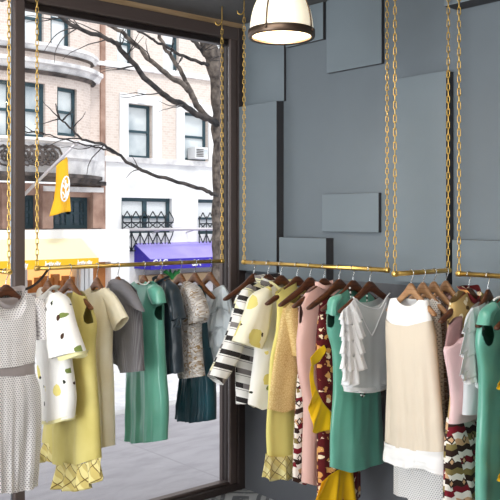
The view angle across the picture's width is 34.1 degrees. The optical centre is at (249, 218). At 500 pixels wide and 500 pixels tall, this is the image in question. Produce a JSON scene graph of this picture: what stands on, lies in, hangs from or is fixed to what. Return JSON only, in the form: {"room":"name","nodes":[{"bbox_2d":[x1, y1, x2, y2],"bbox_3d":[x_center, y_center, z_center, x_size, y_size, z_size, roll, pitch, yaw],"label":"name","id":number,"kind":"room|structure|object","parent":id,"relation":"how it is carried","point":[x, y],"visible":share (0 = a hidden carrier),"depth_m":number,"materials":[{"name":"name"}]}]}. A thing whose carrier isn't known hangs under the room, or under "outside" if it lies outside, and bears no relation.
{"room":"clothing store","nodes":[
{"label":"clothing store","id":0,"kind":"room"},
{"bbox_2d":[0,268,20,299],"bbox_3d":[-1.089,0.323,3.637,0.344,0.208,0.023,0,0,-40],"label":"clothes hanger","id":1,"kind":"object","parent":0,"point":[5,290],"visible":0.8,"depth_m":3.64,"materials":[{"name":"brown wood"}]},
{"bbox_2d":[0,286,45,493],"bbox_3d":[-1.087,0.758,3.635,0.438,0.912,0.138,0,0,-43],"label":"dress","id":2,"kind":"object","parent":1,"relation":"hanging from","point":[22,321],"visible":1,"depth_m":3.62,"materials":[{"name":"fabric"}]},
{"bbox_2d":[25,270,48,289],"bbox_3d":[-4.675,1.313,17.808,0.665,0.498,0.060,0,0,-41],"label":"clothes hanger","id":3,"kind":"object","parent":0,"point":[46,271],"visible":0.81,"depth_m":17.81,"materials":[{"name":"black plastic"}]},
{"bbox_2d":[0,397,218,499],"bbox_3d":[-1.517,1.722,5.196,30.000,0.136,2.000,0,0,-41],"label":"sidewalk","id":4,"kind":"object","parent":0,"point":[189,457],"depth_m":5.42,"materials":[{"name":"concrete"}]},
{"bbox_2d":[41,392,218,428],"bbox_3d":[-2.221,1.731,6.008,30.000,0.158,0.150,0,0,-41],"label":"trim","id":5,"kind":"structure","parent":4,"relation":"attached to","point":[173,402],"depth_m":7.03,"materials":[{"name":"stone"}]},
{"bbox_2d":[35,353,218,410],"bbox_3d":[-4.415,1.860,8.540,30.000,0.180,6.550,0,0,-41],"label":"road","id":6,"kind":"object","parent":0,"point":[119,378],"depth_m":8.61,"materials":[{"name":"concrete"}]},
{"bbox_2d":[127,0,327,23],"bbox_3d":[-0.261,-1.270,0.806,6.150,0.150,6.320,0,0,-41],"label":"ceiling","id":7,"kind":"structure","parent":0,"point":[207,8],"depth_m":4.58,"materials":[{"name":"grey paint"}]},
{"bbox_2d":[34,0,224,270],"bbox_3d":[-0.597,-0.472,4.217,1.140,1.438,0.038,0,0,-39],"label":"hanging rail","id":8,"kind":"object","parent":7,"relation":"hanging from","point":[109,265],"visible":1,"depth_m":4.03,"materials":[{"name":"gold metal"}]},
{"bbox_2d":[41,265,54,294],"bbox_3d":[-0.970,0.323,3.913,0.023,0.208,0.335,0,0,-40],"label":"clothes hanger","id":9,"kind":"object","parent":8,"relation":"hanging from","point":[47,284],"visible":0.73,"depth_m":3.91,"materials":[{"name":"brown wood"}]},
{"bbox_2d":[36,285,88,424],"bbox_3d":[-0.887,0.647,3.785,0.148,0.671,0.528,0,0,-28],"label":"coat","id":10,"kind":"object","parent":9,"relation":"hanging from","point":[63,342],"visible":0.85,"depth_m":3.73,"materials":[{"name":"beige fabric"}]},
{"bbox_2d":[59,264,93,309],"bbox_3d":[-0.880,0.323,3.984,0.024,0.208,0.430,0,0,-41],"label":"clothes hanger","id":11,"kind":"object","parent":8,"relation":"hanging from","point":[69,284],"visible":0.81,"depth_m":3.95,"materials":[{"name":"brown wood"}]},
{"bbox_2d":[40,291,103,491],"bbox_3d":[-0.848,0.855,3.930,0.129,1.015,0.687,0,0,-41],"label":"dress","id":12,"kind":"object","parent":11,"relation":"hanging from","point":[66,444],"visible":0.69,"depth_m":3.83,"materials":[{"name":"yellow fabric"}]},
{"bbox_2d":[90,263,103,290],"bbox_3d":[-0.765,0.323,4.076,0.023,0.208,0.335,0,0,-41],"label":"clothes hanger","id":13,"kind":"object","parent":8,"relation":"hanging from","point":[97,283],"visible":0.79,"depth_m":4.07,"materials":[{"name":"brown wood"}]},
{"bbox_2d":[81,287,128,447],"bbox_3d":[-0.730,0.742,4.033,0.112,0.809,0.444,0,0,-39],"label":"dress","id":14,"kind":"object","parent":13,"relation":"hanging from","point":[110,314],"visible":0.62,"depth_m":3.98,"materials":[{"name":"beige fabric"}]},
{"bbox_2d":[137,261,150,284],"bbox_3d":[-0.552,0.323,4.245,0.023,0.208,0.335,0,0,-40],"label":"clothes hanger","id":15,"kind":"object","parent":8,"relation":"hanging from","point":[143,278],"visible":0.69,"depth_m":4.24,"materials":[{"name":"brown wood"}]},
{"bbox_2d":[124,281,168,443],"bbox_3d":[-0.539,0.745,4.228,0.124,0.849,0.394,0,0,-41],"label":"dress","id":16,"kind":"object","parent":15,"relation":"hanging from","point":[146,392],"visible":0.73,"depth_m":4.13,"materials":[{"name":"green fabric"}]},
{"bbox_2d":[155,261,165,284],"bbox_3d":[-0.471,0.323,4.310,0.023,0.208,0.335,0,0,-42],"label":"clothes hanger","id":17,"kind":"object","parent":8,"relation":"hanging from","point":[160,276],"visible":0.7,"depth_m":4.30,"materials":[{"name":"brown wood"}]},
{"bbox_2d":[152,276,185,374],"bbox_3d":[-0.416,0.556,4.233,0.110,0.519,0.356,0,0,-33],"label":"jacket","id":18,"kind":"object","parent":17,"relation":"hanging from","point":[174,310],"visible":0.59,"depth_m":4.18,"materials":[{"name":"black leather"}]},
{"bbox_2d":[173,260,185,284],"bbox_3d":[-0.374,0.323,4.388,0.023,0.208,0.335,0,0,-40],"label":"clothes hanger","id":19,"kind":"object","parent":8,"relation":"hanging from","point":[180,278],"visible":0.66,"depth_m":4.38,"materials":[{"name":"brown wood"}]},
{"bbox_2d":[177,281,209,378],"bbox_3d":[-0.324,0.589,4.318,0.129,0.525,0.356,0,0,-24],"label":"jacket","id":20,"kind":"object","parent":19,"relation":"hanging from","point":[197,312],"visible":0.7,"depth_m":4.25,"materials":[{"name":"grey fabric"}]},
{"bbox_2d":[188,259,215,298],"bbox_3d":[-0.300,0.323,4.446,0.023,0.208,0.335,0,0,-42],"label":"clothes hanger","id":21,"kind":"object","parent":8,"relation":"hanging from","point":[194,277],"visible":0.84,"depth_m":4.41,"materials":[{"name":"brown wood"}]},
{"bbox_2d":[175,284,216,422],"bbox_3d":[-0.305,0.731,4.441,0.140,0.757,0.316,0,0,-41],"label":"dress","id":22,"kind":"object","parent":21,"relation":"hanging from","point":[196,401],"visible":0.39,"depth_m":4.36,"materials":[{"name":"teal fabric"}]},
{"bbox_2d":[202,259,220,287],"bbox_3d":[-0.221,0.323,4.509,0.023,0.208,0.335,0,0,-41],"label":"clothes hanger","id":23,"kind":"object","parent":8,"relation":"hanging from","point":[209,277],"visible":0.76,"depth_m":4.50,"materials":[{"name":"brown wood"}]},
{"bbox_2d":[206,285,232,358],"bbox_3d":[-0.160,0.566,4.420,0.125,0.411,0.341,0,0,-37],"label":"blouse","id":24,"kind":"object","parent":23,"relation":"hanging from","point":[220,310],"visible":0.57,"depth_m":4.37,"materials":[{"name":"white fabric"}]},
{"bbox_2d":[248,0,314,44],"bbox_3d":[0.133,-0.978,3.439,0.284,0.432,0.284,0,0,-41],"label":"pendant lamp","id":25,"kind":"object","parent":7,"relation":"hanging from","point":[273,22],"visible":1,"depth_m":3.34,"materials":[{"name":"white glass"}]},
{"bbox_2d":[252,31,310,41],"bbox_3d":[0.133,-0.815,3.439,0.251,0.082,0.251,0,0,-41],"label":"diffuser","id":26,"kind":"object","parent":25,"relation":"attached to","point":[257,36],"depth_m":3.53,"materials":[{"name":"beige glass"}]},
{"bbox_2d":[237,0,390,272],"bbox_3d":[0.288,-0.473,4.096,0.044,1.436,0.995,0,0,-44],"label":"hanging rail","id":27,"kind":"object","parent":7,"relation":"hanging from","point":[340,267],"visible":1,"depth_m":3.95,"materials":[{"name":"gold metal"}]},
{"bbox_2d":[223,260,256,300],"bbox_3d":[0.021,0.323,4.385,0.430,0.208,0.023,0,0,-42],"label":"clothes hanger","id":28,"kind":"object","parent":27,"relation":"hanging from","point":[251,278],"visible":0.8,"depth_m":4.32,"materials":[{"name":"brown wood"}]},
{"bbox_2d":[263,260,274,285],"bbox_3d":[0.095,0.323,4.309,0.430,0.208,0.023,0,0,-42],"label":"clothes hanger","id":29,"kind":"object","parent":27,"relation":"hanging from","point":[267,276],"visible":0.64,"depth_m":4.30,"materials":[{"name":"brown wood"}]},
{"bbox_2d":[207,273,280,403],"bbox_3d":[0.025,0.620,4.234,0.102,0.662,0.629,0,0,44],"label":"coat","id":30,"kind":"object","parent":29,"relation":"hanging from","point":[231,355],"visible":0.26,"depth_m":4.11,"materials":[{"name":"fabric"}]},
{"bbox_2d":[269,261,289,286],"bbox_3d":[0.161,0.323,4.240,0.430,0.208,0.024,0,0,-40],"label":"clothes hanger","id":31,"kind":"object","parent":27,"relation":"hanging from","point":[281,279],"visible":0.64,"depth_m":4.23,"materials":[{"name":"brown wood"}]},
{"bbox_2d":[232,279,291,409],"bbox_3d":[0.119,0.640,4.193,0.115,0.647,0.574,0,0,41],"label":"jacket","id":32,"kind":"object","parent":31,"relation":"hanging from","point":[256,328],"visible":0.44,"depth_m":4.09,"materials":[{"name":"beige fabric"}]},
{"bbox_2d":[265,262,310,304],"bbox_3d":[0.240,0.323,4.158,0.430,0.208,0.023,0,0,-40],"label":"clothes hanger","id":33,"kind":"object","parent":27,"relation":"hanging from","point":[296,279],"visible":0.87,"depth_m":4.13,"materials":[{"name":"brown wood"}]},
{"bbox_2d":[262,283,305,480],"bbox_3d":[0.221,0.827,4.140,0.479,1.016,0.089,0,0,-41],"label":"dress","id":34,"kind":"object","parent":33,"relation":"hanging from","point":[278,464],"visible":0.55,"depth_m":4.05,"materials":[{"name":"yellow fabric"}]},
{"bbox_2d":[278,263,315,306],"bbox_3d":[0.301,0.323,4.094,0.430,0.208,0.023,0,0,-41],"label":"clothes hanger","id":35,"kind":"object","parent":27,"relation":"hanging from","point":[310,281],"visible":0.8,"depth_m":4.04,"materials":[{"name":"brown wood"}]},
{"bbox_2d":[268,303,297,412],"bbox_3d":[0.275,0.686,4.121,0.467,0.538,0.085,0,0,-41],"label":"jacket","id":36,"kind":"object","parent":35,"relation":"hanging from","point":[282,396],"visible":0.48,"depth_m":4.03,"materials":[{"name":"yellow fabric"}]},
{"bbox_2d":[292,294,306,484],"bbox_3d":[0.304,0.847,4.092,0.244,0.945,0.060,0,0,-41],"label":"dress","id":37,"kind":"object","parent":35,"relation":"hanging from","point":[298,418],"visible":0.17,"depth_m":4.02,"materials":[{"name":"fabric"}]},
{"bbox_2d":[292,263,331,307],"bbox_3d":[0.366,0.323,4.027,0.430,0.208,0.024,0,0,-41],"label":"clothes hanger","id":38,"kind":"object","parent":27,"relation":"hanging from","point":[324,281],"visible":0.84,"depth_m":3.98,"materials":[{"name":"brown wood"}]},
{"bbox_2d":[296,280,339,485],"bbox_3d":[0.368,0.807,4.025,0.371,1.005,0.093,0,0,-41],"label":"dress","id":39,"kind":"object","parent":38,"relation":"hanging from","point":[307,319],"visible":0.31,"depth_m":3.93,"materials":[{"name":"pink fabric"}]},
{"bbox_2d":[306,264,346,309],"bbox_3d":[0.432,0.323,3.958,0.430,0.208,0.023,0,0,-40],"label":"clothes hanger","id":40,"kind":"object","parent":27,"relation":"hanging from","point":[338,284],"visible":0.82,"depth_m":3.91,"materials":[{"name":"brown wood"}]},
{"bbox_2d":[308,296,360,499],"bbox_3d":[0.406,0.899,3.916,0.406,1.060,0.116,0,0,-41],"label":"dress","id":41,"kind":"object","parent":40,"relation":"hanging from","point":[332,483],"visible":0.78,"depth_m":3.86,"materials":[{"name":"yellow fabric"}]},
{"bbox_2d":[320,265,376,311],"bbox_3d":[0.492,0.323,3.896,0.430,0.208,0.023,0,0,-40],"label":"clothes hanger","id":42,"kind":"object","parent":27,"relation":"hanging from","point":[355,286],"visible":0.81,"depth_m":3.88,"materials":[{"name":"brown wood"}]},
{"bbox_2d":[326,289,383,472],"bbox_3d":[0.508,0.764,3.906,0.421,0.864,0.096,0,0,-41],"label":"dress","id":43,"kind":"object","parent":42,"relation":"hanging from","point":[356,426],"visible":0.57,"depth_m":3.83,"materials":[{"name":"green fabric"}]},
{"bbox_2d":[338,266,390,312],"bbox_3d":[0.563,0.323,3.823,0.430,0.208,0.023,0,0,-41],"label":"clothes hanger","id":44,"kind":"object","parent":27,"relation":"hanging from","point":[370,286],"visible":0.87,"depth_m":3.80,"materials":[{"name":"brown wood"}]},
{"bbox_2d":[338,293,389,392],"bbox_3d":[0.528,0.577,3.780,0.120,0.458,0.482,0,0,38],"label":"blouse","id":45,"kind":"object","parent":44,"relation":"hanging from","point":[362,333],"visible":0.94,"depth_m":3.74,"materials":[{"name":"white fabric"}]},
{"bbox_2d":[349,287,367,396],"bbox_3d":[0.513,0.582,3.848,0.130,0.528,0.010,0,0,-41],"label":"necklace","id":46,"kind":"object","parent":45,"relation":"hanging from","point":[361,395],"visible":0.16,"depth_m":3.86,"materials":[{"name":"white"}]},
{"bbox_2d":[391,0,451,276],"bbox_3d":[0.751,-0.472,3.604,0.410,1.438,0.038,0,0,-39],"label":"hanging rail","id":47,"kind":"object","parent":7,"relation":"hanging from","point":[396,273],"visible":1,"depth_m":3.52,"materials":[{"name":"gold metal"}]},
{"bbox_2d":[386,269,436,316],"bbox_3d":[0.703,0.317,3.558,0.023,0.196,0.267,0,0,-41],"label":"clothes hanger","id":48,"kind":"object","parent":47,"relation":"hanging from","point":[410,289],"visible":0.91,"depth_m":3.55,"materials":[{"name":"brown wood"}]},
{"bbox_2d":[383,298,444,474],"bbox_3d":[0.713,0.714,3.542,0.110,0.734,0.341,0,0,-41],"label":"dress","id":49,"kind":"object","parent":48,"relation":"hanging from","point":[414,423],"visible":0.98,"depth_m":3.50,"materials":[{"name":"white fabric"}]},
{"bbox_2d":[408,269,446,313],"bbox_3d":[0.766,0.317,3.608,0.023,0.196,0.267,0,0,-41],"label":"clothes hanger","id":50,"kind":"object","parent":47,"relation":"hanging from","point":[422,288],"visible":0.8,"depth_m":3.58,"materials":[{"name":"brown wood"}]},
{"bbox_2d":[393,298,444,499],"bbox_3d":[0.755,0.803,3.620,0.074,0.916,0.295,0,0,-41],"label":"dress","id":51,"kind":"object","parent":50,"relation":"hanging from","point":[411,483],"visible":0.19,"depth_m":3.55,"materials":[{"name":"fabric"}]},
{"bbox_2d":[421,268,449,306],"bbox_3d":[0.826,0.317,3.656,0.023,0.196,0.267,0,0,-42],"label":"clothes hanger","id":52,"kind":"object","parent":47,"relation":"hanging from","point":[433,287],"visible":0.65,"depth_m":3.64,"materials":[{"name":"brown wood"}]},
{"bbox_2d":[423,297,448,424],"bbox_3d":[0.823,0.730,3.654,0.080,0.764,0.171,0,0,-41],"label":"dress","id":53,"kind":"object","parent":52,"relation":"hanging from","point":[443,325],"visible":0.12,"depth_m":3.61,"materials":[{"name":"brown fabric"}]},
{"bbox_2d":[433,267,455,296],"bbox_3d":[0.892,0.317,3.710,0.023,0.196,0.267,0,0,-40],"label":"clothes hanger","id":54,"kind":"object","parent":47,"relation":"hanging from","point":[445,286],"visible":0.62,"depth_m":3.70,"materials":[{"name":"brown wood"}]},
{"bbox_2d":[437,292,451,394],"bbox_3d":[0.891,0.561,3.709,0.069,0.472,0.151,0,0,-41],"label":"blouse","id":55,"kind":"object","parent":54,"relation":"hanging from","point":[447,294],"visible":0.04,"depth_m":3.68,"materials":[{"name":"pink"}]},
{"bbox_2d":[455,0,499,278],"bbox_3d":[1.275,-0.472,3.052,0.045,1.438,1.226,0,0,-41],"label":"hanging rail","id":56,"kind":"object","parent":7,"relation":"hanging from","point":[460,273],"visible":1,"depth_m":3.50,"materials":[{"name":"gold metal"}]},
{"bbox_2d":[438,271,476,323],"bbox_3d":[0.931,0.323,3.464,0.430,0.208,0.023,0,0,-42],"label":"clothes hanger","id":57,"kind":"object","parent":56,"relation":"hanging from","point":[449,313],"visible":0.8,"depth_m":3.37,"materials":[{"name":"brown wood"}]},
{"bbox_2d":[443,316,476,423],"bbox_3d":[0.963,0.615,3.427,0.492,0.429,0.064,0,0,-41],"label":"sleeveless top","id":58,"kind":"object","parent":57,"relation":"hanging from","point":[454,339],"visible":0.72,"depth_m":3.29,"materials":[{"name":"pink fabric"}]},
{"bbox_2d":[443,285,483,499],"bbox_3d":[0.955,0.787,3.482,0.415,1.011,0.098,0,0,-41],"label":"dress","id":59,"kind":"object","parent":57,"relation":"hanging from","point":[459,439],"visible":0.37,"depth_m":3.38,"materials":[{"name":"multicoloured fabric"}]},
{"bbox_2d":[478,272,493,305],"bbox_3d":[0.991,0.323,3.394,0.267,0.208,0.023,0,0,-42],"label":"clothes hanger","id":60,"kind":"object","parent":56,"relation":"hanging from","point":[487,296],"visible":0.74,"depth_m":3.38,"materials":[{"name":"brown wood"}]},
{"bbox_2d":[459,301,488,414],"bbox_3d":[0.951,0.569,3.346,0.095,0.451,0.477,0,0,39],"label":"blouse","id":61,"kind":"object","parent":60,"relation":"hanging from","point":[469,368],"visible":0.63,"depth_m":3.23,"materials":[{"name":"white fabric"}]},
{"bbox_2d":[475,298,499,327],"bbox_3d":[1.049,0.323,3.327,0.430,0.208,0.024,0,0,-41],"label":"clothes hanger","id":62,"kind":"object","parent":56,"relation":"hanging from","point":[476,325],"visible":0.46,"depth_m":3.19,"materials":[{"name":"brown wood"}]},
{"bbox_2d":[475,299,499,499],"bbox_3d":[1.047,0.742,3.322,0.437,0.843,0.100,0,0,-41],"label":"dress","id":63,"kind":"object","parent":62,"relation":"hanging from","point":[487,341],"visible":0.99,"depth_m":3.20,"materials":[{"name":"green fabric"}]},
{"bbox_2d":[494,321,499,329],"bbox_3d":[1.105,0.323,3.263,0.430,0.208,0.023,0,0,-40],"label":"clothes hanger","id":64,"kind":"object","parent":56,"relation":"hanging from","point":[497,326],"visible":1,"depth_m":3.13,"materials":[{"name":"brown wood"}]},
{"bbox_2d":[497,381,499,481],"bbox_3d":[1.075,0.755,3.220,0.094,0.778,0.475,0,0,43],"label":"dress","id":65,"kind":"object","parent":64,"relation":"hanging from","point":[498,384],"visible":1,"depth_m":3.05,"materials":[{"name":"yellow fabric"}]},
{"bbox_2d":[205,488,272,499],"bbox_3d":[-0.228,1.710,0.768,6.150,0.120,6.220,0,0,-41],"label":"floor","id":66,"kind":"structure","parent":0,"point":[243,494],"depth_m":4.85,"materials":[{"name":"tile"}]},
{"bbox_2d":[246,0,499,286],"bbox_3d":[2.039,0.228,2.733,0.150,2.845,6.220,0,0,-41],"label":"wall","id":67,"kind":"structure","parent":0,"point":[335,124],"depth_m":4.19,"materials":[{"name":"paint"}]},
{"bbox_2d":[11,0,245,499],"bbox_3d":[-0.634,0.243,4.552,1.509,2.814,0.130,0,0,-41],"label":"window","id":68,"kind":"structure","parent":67,"relation":"in","point":[231,414],"depth_m":4.78,"materials":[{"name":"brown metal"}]},
{"bbox_2d":[100,0,242,27],"bbox_3d":[-1.626,-1.180,3.717,4.100,0.031,0.132,0,0,-41],"label":"trim","id":69,"kind":"structure","parent":67,"relation":"attached to","point":[121,2],"depth_m":4.66,"materials":[{"name":"beige wood"}]},
{"bbox_2d":[239,101,283,272],"bbox_3d":[0.056,-0.185,4.862,0.058,0.994,0.361,0,0,-41],"label":"wall panel","id":70,"kind":"object","parent":67,"relation":"attached to","point":[264,138],"visible":0.9,"depth_m":4.80,"materials":[{"name":"paint"}]},
{"bbox_2d":[242,23,285,105],"bbox_3d":[0.078,-0.939,4.867,0.018,0.508,0.382,0,0,-41],"label":"wall panel","id":71,"kind":"object","parent":67,"relation":"attached to","point":[265,68],"visible":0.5,"depth_m":4.85,"materials":[{"name":"paint"}]},
{"bbox_2d":[279,237,332,286],"bbox_3d":[0.311,0.271,4.566,0.060,0.334,0.373,0,0,-41],"label":"wall panel","id":72,"kind":"object","parent":67,"relation":"attached to","point":[306,250],"visible":0.48,"depth_m":4.52,"materials":[{"name":"paint"}]},
{"bbox_2d":[286,2,325,47],"bbox_3d":[0.311,-1.090,4.594,0.024,0.205,0.299,0,0,-41],"label":"wall panel","id":73,"kind":"object","parent":67,"relation":"attached to","point":[318,11],"visible":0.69,"depth_m":4.50,"materials":[{"name":"paint"}]},
{"bbox_2d":[245,273,449,499],"bbox_3d":[1.903,0.990,2.767,0.012,1.320,5.949,0,0,-41],"label":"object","id":74,"kind":"structure","parent":67,"relation":"attached to","point":[377,482],"depth_m":4.69,"materials":[{"name":"grey paint"}]},
{"bbox_2d":[322,193,380,231],"bbox_3d":[0.536,-0.033,4.335,0.024,0.204,0.401,0,0,-41],"label":"wall panel","id":75,"kind":"object","parent":67,"relation":"attached to","point":[353,212],"visible":1,"depth_m":4.32,"materials":[{"name":"paint"}]},
{"bbox_2d":[327,0,383,73],"bbox_3d":[0.553,-0.994,4.314,0.024,0.398,0.387,0,0,-41],"label":"wall panel","id":76,"kind":"object","parent":67,"relation":"attached to","point":[355,28],"visible":1,"depth_m":4.30,"materials":[{"name":"paint"}]},
{"bbox_2d":[395,71,452,284],"bbox_3d":[0.842,-0.193,3.954,0.060,1.005,0.303,0,0,-41],"label":"wall panel","id":77,"kind":"object","parent":67,"relation":"attached to","point":[421,125],"visible":0.79,"depth_m":3.92,"materials":[{"name":"paint"}]},
{"bbox_2d":[444,0,499,9],"bbox_3d":[2.360,-1.088,2.164,0.110,0.210,4.340,0,0,-41],"label":"wall panel","id":78,"kind":"object","parent":67,"relation":"attached to","point":[453,4],"visible":0.77,"depth_m":3.73,"materials":[{"name":"paint"}]},
{"bbox_2d":[452,240,499,297],"bbox_3d":[2.385,0.306,2.192,0.034,0.420,4.349,0,0,-41],"label":"wall panel","id":79,"kind":"object","parent":67,"relation":"attached to","point":[483,256],"visible":0.55,"depth_m":3.72,"materials":[{"name":"paint"}]},
{"bbox_3d":[-3.897,0.227,1.757,1.900,2.845,0.120,0,0,-41],"label":"wall","id":80,"kind":"structure","parent":0,"visible":0},
{"bbox_2d":[0,0,11,499],"bbox_3d":[-2.062,0.230,3.069,2.591,2.841,0.501,0,0,-41],"label":"window","id":81,"kind":"structure","parent":80,"relation":"in","point":[0,0],"depth_m":3.61,"materials":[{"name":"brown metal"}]},
{"label":"outside","id":82,"kind":"structure","parent":0,"visible":0},
{"bbox_2d":[32,280,212,296],"bbox_3d":[-9.572,1.815,14.491,30.000,0.270,9.200,0,0,-41],"label":"sidewalk","id":83,"kind":"structure","parent":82,"point":[209,285],"depth_m":20.29,"materials":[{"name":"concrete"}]},
{"bbox_2d":[0,0,105,229],"bbox_3d":[-7.884,-3.550,16.120,12.030,10.400,1.550,0,0,-41],"label":"building","id":84,"kind":"structure","parent":83,"relation":"on","point":[76,81],"depth_m":18.96,"materials":[{"name":"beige brick"}]},
{"bbox_2d":[25,140,78,215],"bbox_3d":[-4.360,-0.880,17.816,1.332,1.655,0.344,0,0,4],"label":"flag","id":85,"kind":"object","parent":84,"relation":"attached to","point":[61,203],"visible":0.98,"depth_m":17.75,"materials":[{"name":"yellow fabric"}]},
{"bbox_2d":[0,229,128,294],"bbox_3d":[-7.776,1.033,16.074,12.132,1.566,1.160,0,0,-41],"label":"shop","id":86,"kind":"structure","parent":84,"relation":"attached to","point":[109,245],"depth_m":18.98,"materials":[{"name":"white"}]},
{"bbox_2d":[0,238,98,269],"bbox_3d":[-7.363,0.757,15.362,9.844,0.628,0.778,0,0,-41],"label":"awning","id":87,"kind":"object","parent":86,"relation":"attached to","point":[61,251],"visible":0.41,"depth_m":17.90,"materials":[{"name":"beige fabric"}]},
{"bbox_2d":[25,15,218,290],"bbox_3d":[-2.098,-1.486,15.681,5.811,6.578,1.839,0,0,-41],"label":"tree","id":88,"kind":"object","parent":83,"relation":"on","point":[210,52],"visible":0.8,"depth_m":16.21,"materials":[{"name":"brown plant"}]},
{"bbox_2d":[105,26,218,283],"bbox_3d":[-0.166,-3.435,23.224,9.000,10.230,0.760,0,0,-41],"label":"building","id":89,"kind":"structure","parent":83,"relation":"on","point":[153,210],"depth_m":21.44,"materials":[{"name":"white paint"}]},
{"bbox_2d":[163,269,179,279],"bbox_3d":[-2.030,1.441,21.224,0.491,0.278,0.323,0,0,-41],"label":"plant","id":90,"kind":"object","parent":89,"relation":"on","point":[169,273],"visible":0.98,"depth_m":21.15,"materials":[{"name":"green plant"}]},
{"bbox_2d":[134,241,211,269],"bbox_3d":[-0.983,0.949,22.213,4.620,0.655,0.778,0,0,-41],"label":"awning","id":91,"kind":"object","parent":89,"relation":"attached to","point":[175,251],"visible":0.44,"depth_m":21.19,"materials":[{"name":"purple fabric"}]},
{"bbox_2d":[188,147,207,159],"bbox_3d":[-1.420,-1.790,22.234,0.428,0.320,0.375,0,0,-41],"label":"air conditioner","id":92,"kind":"object","parent":89,"relation":"attached to","point":[195,153],"visible":1,"depth_m":22.10,"materials":[{"name":"white metal"}]},
{"bbox_2d":[196,149,203,156],"bbox_3d":[-1.353,-1.790,22.058,0.236,0.200,0.020,0,0,-41],"label":"grille","id":93,"kind":"object","parent":92,"relation":"attached to","point":[199,152],"depth_m":22.05,"materials":[{"name":"metal"}]},
{"label":"clothes hanger","id":94,"kind":"object","parent":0,"visible":0},
{"bbox_2d":[106,278,144,372],"bbox_3d":[-0.625,0.534,4.095,0.107,0.465,0.379,0,0,-41],"label":"jacket","id":95,"kind":"object","parent":94,"relation":"hanging from","point":[128,343],"visible":0.77,"depth_m":4.01,"materials":[{"name":"grey fabric"}]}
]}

